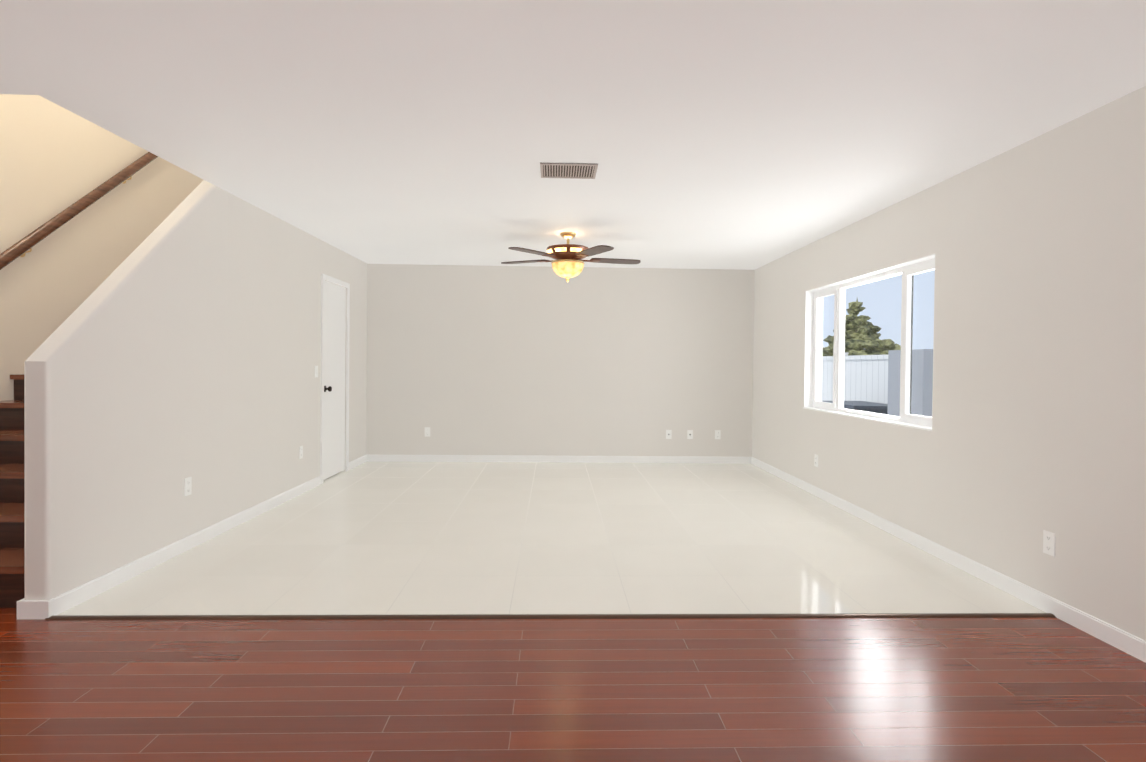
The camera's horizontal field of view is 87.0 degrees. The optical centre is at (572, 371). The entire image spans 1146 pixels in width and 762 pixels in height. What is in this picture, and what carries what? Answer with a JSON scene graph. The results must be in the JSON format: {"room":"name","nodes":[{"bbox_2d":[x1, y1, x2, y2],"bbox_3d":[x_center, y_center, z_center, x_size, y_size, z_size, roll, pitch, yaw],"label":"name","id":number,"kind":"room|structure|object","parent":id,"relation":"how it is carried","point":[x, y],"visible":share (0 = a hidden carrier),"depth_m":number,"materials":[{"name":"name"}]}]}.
{"room":"empty living room","nodes":[
{"label":"empty living room","id":0,"kind":"room"},
{"bbox_2d":[0,94,202,400],"bbox_3d":[-4.003,-1.445,2.560,0.338,5.200,10.500,1,1,-2],"label":"wall","id":1,"kind":"structure","parent":0,"point":[55,159],"depth_m":4.64,"materials":[{"name":"paint"}]},
{"bbox_2d":[0,152,157,269],"bbox_3d":[-3.900,-1.395,4.865,0.144,3.103,3.751,1,1,-2],"label":"handrail","id":2,"kind":"object","parent":1,"relation":"attached to","point":[21,247],"visible":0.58,"depth_m":4.65,"materials":[{"name":"brown wood"}]},
{"bbox_2d":[24,180,366,599],"bbox_3d":[-2.568,-0.161,5.152,0.189,2.600,4.620,1,1,-2],"label":"wall","id":3,"kind":"structure","parent":0,"point":[174,350],"depth_m":3.85,"materials":[{"name":"beige paint"}]},
{"bbox_2d":[17,598,50,618],"bbox_3d":[-2.546,1.124,2.908,0.146,0.085,0.128,1,1,-2],"label":"baseboard","id":4,"kind":"structure","parent":3,"relation":"attached to","point":[33,609],"depth_m":2.85,"materials":[{"name":"white wood"}]},
{"bbox_2d":[184,477,191,495],"bbox_3d":[-2.494,0.745,3.915,0.007,0.114,0.070,1,1,-2],"label":"electrical outlet","id":5,"kind":"object","parent":3,"relation":"attached to","point":[187,486],"visible":1,"depth_m":3.91,"materials":[{"name":"white plastic"}]},
{"bbox_2d":[50,455,366,615],"bbox_3d":[-2.515,1.097,5.163,0.082,0.085,4.607,1,1,-2],"label":"baseboard","id":6,"kind":"structure","parent":3,"relation":"attached to","point":[65,601],"depth_m":3.70,"materials":[{"name":"white wood"}]},
{"bbox_2d":[299,446,302,458],"bbox_3d":[-2.522,0.750,5.605,0.008,0.114,0.070,1,1,-2],"label":"electrical outlet","id":7,"kind":"object","parent":3,"relation":"attached to","point":[300,452],"visible":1,"depth_m":5.59,"materials":[{"name":"white plastic"}]},
{"bbox_2d":[315,366,317,376],"bbox_3d":[-2.517,0.001,5.936,0.012,0.114,0.070,1,1,-2],"label":"light switch","id":8,"kind":"object","parent":3,"relation":"attached to","point":[316,371],"visible":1,"depth_m":5.92,"materials":[{"name":"white plastic"}]},
{"bbox_2d":[324,281,345,479],"bbox_3d":[-2.528,0.089,6.427,0.106,2.031,0.652,1,1,-2],"label":"door","id":9,"kind":"structure","parent":3,"relation":"in","point":[334,373],"depth_m":6.43,"materials":[{"name":"white wood"}]},
{"bbox_2d":[320,274,349,483],"bbox_3d":[-2.523,0.071,6.427,0.027,2.107,0.764,1,1,-2],"label":"door frame","id":10,"kind":"structure","parent":3,"relation":"attached to","point":[324,277],"depth_m":6.10,"materials":[{"name":"white wood"}]},
{"bbox_2d":[58,462,1045,614],"bbox_3d":[-0.071,1.193,5.337,5.159,0.060,4.800,1,1,-2],"label":"floor","id":11,"kind":"structure","parent":0,"point":[398,538],"depth_m":3.90,"materials":[{"name":"tile"}]},
{"bbox_2d":[366,264,754,456],"bbox_3d":[-0.200,-0.085,7.628,4.940,2.440,0.180,1,1,-2],"label":"wall","id":12,"kind":"structure","parent":0,"point":[515,360],"depth_m":7.54,"materials":[{"name":"beige paint"}]},
{"bbox_2d":[425,427,429,436],"bbox_3d":[-1.806,0.750,7.495,0.070,0.114,0.007,1,1,-2],"label":"electrical outlet","id":13,"kind":"object","parent":12,"relation":"attached to","point":[427,431],"visible":1,"depth_m":7.49,"materials":[{"name":"white plastic"}]},
{"bbox_2d":[366,454,750,463],"bbox_3d":[-0.156,1.094,7.548,4.807,0.085,0.013,1,1,-2],"label":"baseboard","id":14,"kind":"structure","parent":12,"relation":"attached to","point":[552,459],"depth_m":7.54,"materials":[{"name":"white wood"}]},
{"bbox_2d":[666,430,671,438],"bbox_3d":[1.203,0.790,7.584,0.070,0.114,0.017,1,1,-2],"label":"outlet","id":15,"kind":"object","parent":12,"relation":"attached to","point":[668,434],"visible":1,"depth_m":7.59,"materials":[{"name":"white plastic"}]},
{"bbox_2d":[687,430,692,438],"bbox_3d":[1.473,0.793,7.598,0.070,0.114,0.006,1,1,-2],"label":"outlet","id":16,"kind":"object","parent":12,"relation":"attached to","point":[689,434],"visible":1,"depth_m":7.60,"materials":[{"name":"white plastic"}]},
{"bbox_2d":[715,430,720,438],"bbox_3d":[1.822,0.796,7.609,0.070,0.114,0.007,1,1,-2],"label":"electrical outlet","id":17,"kind":"object","parent":12,"relation":"attached to","point":[717,434],"visible":1,"depth_m":7.61,"materials":[{"name":"white plastic"}]},
{"bbox_2d":[0,608,1145,761],"bbox_3d":[-0.864,1.216,2.691,6.910,0.060,10.860,1,1,-2],"label":"floor","id":18,"kind":"structure","parent":0,"point":[1044,689],"depth_m":2.27,"materials":[{"name":"brown wood"}]},
{"bbox_2d":[0,374,24,607],"bbox_3d":[-3.302,-0.148,5.377,1.408,2.554,4.935,1,1,-2],"label":"stairs","id":19,"kind":"structure","parent":18,"relation":"on","point":[12,513],"depth_m":3.46,"materials":[{"name":"brown wood"}]},
{"bbox_2d":[45,613,1054,619],"bbox_3d":[-0.047,1.188,2.936,4.875,0.009,0.044,1,1,-2],"label":"trim","id":20,"kind":"structure","parent":18,"relation":"on","point":[526,616],"depth_m":2.92,"materials":[{"name":"brown metal"}]},
{"bbox_2d":[0,0,1145,269],"bbox_3d":[-0.834,-1.332,2.546,6.910,0.160,10.270,1,1,-2],"label":"ceiling","id":21,"kind":"structure","parent":0,"point":[728,134],"depth_m":2.80,"materials":[{"name":"paint"}]},
{"bbox_2d":[540,163,597,178],"bbox_3d":[-0.028,-1.253,3.777,0.350,0.010,0.270,1,1,-2],"label":"ceiling vent","id":22,"kind":"object","parent":21,"relation":"in","point":[571,170],"visible":0.98,"depth_m":3.77,"materials":[{"name":"white metal"}]},
{"bbox_2d":[501,232,640,281],"bbox_3d":[-0.022,-1.053,5.643,1.333,0.454,1.327,1,1,-2],"label":"ceiling fan","id":23,"kind":"object","parent":21,"relation":"hanging from","point":[568,263],"visible":1,"depth_m":5.49,"materials":[{"name":"gold metal"}]},
{"bbox_2d":[752,86,1145,640],"bbox_3d":[2.515,0.002,2.666,0.180,2.440,10.270,1,1,-2],"label":"wall","id":24,"kind":"structure","parent":0,"point":[1036,246],"depth_m":3.27,"materials":[{"name":"beige paint"}]},
{"bbox_2d":[814,454,817,466],"bbox_3d":[2.317,0.848,5.757,0.007,0.114,0.070,1,1,-2],"label":"electrical outlet","id":25,"kind":"object","parent":24,"relation":"attached to","point":[816,460],"visible":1,"depth_m":5.75,"materials":[{"name":"white plastic"}]},
{"bbox_2d":[803,254,934,430],"bbox_3d":[2.391,-0.205,5.026,0.095,1.175,2.060,1,1,-2],"label":"window frame","id":26,"kind":"structure","parent":24,"relation":"attached to","point":[809,340],"depth_m":6.04,"materials":[{"name":"white"}]},
{"bbox_2d":[812,258,934,426],"bbox_3d":[2.465,-0.204,5.029,0.077,1.175,2.060,1,1,-2],"label":"window","id":27,"kind":"structure","parent":24,"relation":"in","point":[906,273],"depth_m":5.12,"materials":[{"name":"white plastic"}]},
{"bbox_2d":[910,275,913,413],"bbox_3d":[2.513,-0.197,4.484,0.008,1.091,0.007,1,1,-2],"label":"window screen edge","id":28,"kind":"object","parent":27,"relation":"attached to","point":[911,345],"depth_m":4.48,"materials":[{"name":"grey"}]},
{"bbox_2d":[751,457,1145,662],"bbox_3d":[2.409,1.179,2.587,0.013,0.085,10.090,1,1,-2],"label":"baseboard","id":29,"kind":"structure","parent":24,"relation":"attached to","point":[1126,642],"depth_m":3.41,"materials":[{"name":"white wood"}]},
{"bbox_2d":[1043,530,1055,556],"bbox_3d":[2.401,0.866,3.049,0.007,0.114,0.070,1,1,-2],"label":"electrical outlet","id":30,"kind":"object","parent":24,"relation":"attached to","point":[1049,540],"visible":1,"depth_m":3.04,"materials":[{"name":"white plastic"}]},
{"label":"outside","id":31,"kind":"structure","parent":0,"visible":0},
{"bbox_3d":[20.830,1.519,19.130,37.490,0.100,53.000,1,1,-2],"label":"ground","id":32,"kind":"structure","parent":31,"visible":0},
{"bbox_2d":[822,353,887,403],"bbox_3d":[4.661,0.454,17.074,0.150,1.740,46.075,1,1,-2],"label":"fence","id":33,"kind":"object","parent":32,"relation":"on","point":[874,373],"depth_m":10.18,"materials":[{"name":"plastic"}]},
{"bbox_2d":[822,401,887,414],"bbox_3d":[4.426,0.952,9.406,0.760,0.920,1.260,1,1,-2],"label":"bin","id":34,"kind":"object","parent":32,"relation":"on","point":[871,406],"depth_m":8.81,"materials":[{"name":"grey plastic"}]},
{"bbox_2d":[822,299,900,355],"bbox_3d":[6.977,-0.242,14.956,2.462,3.230,2.190,1,1,-2],"label":"tree","id":35,"kind":"object","parent":32,"relation":"on","point":[865,330],"depth_m":14.59,"materials":[{"name":"green plant"}]},
{"bbox_2d":[887,349,932,416],"bbox_3d":[4.490,0.586,7.478,0.800,1.700,0.750,1,1,-2],"label":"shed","id":36,"kind":"object","parent":32,"relation":"on","point":[917,369],"depth_m":7.22,"materials":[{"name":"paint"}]}
]}

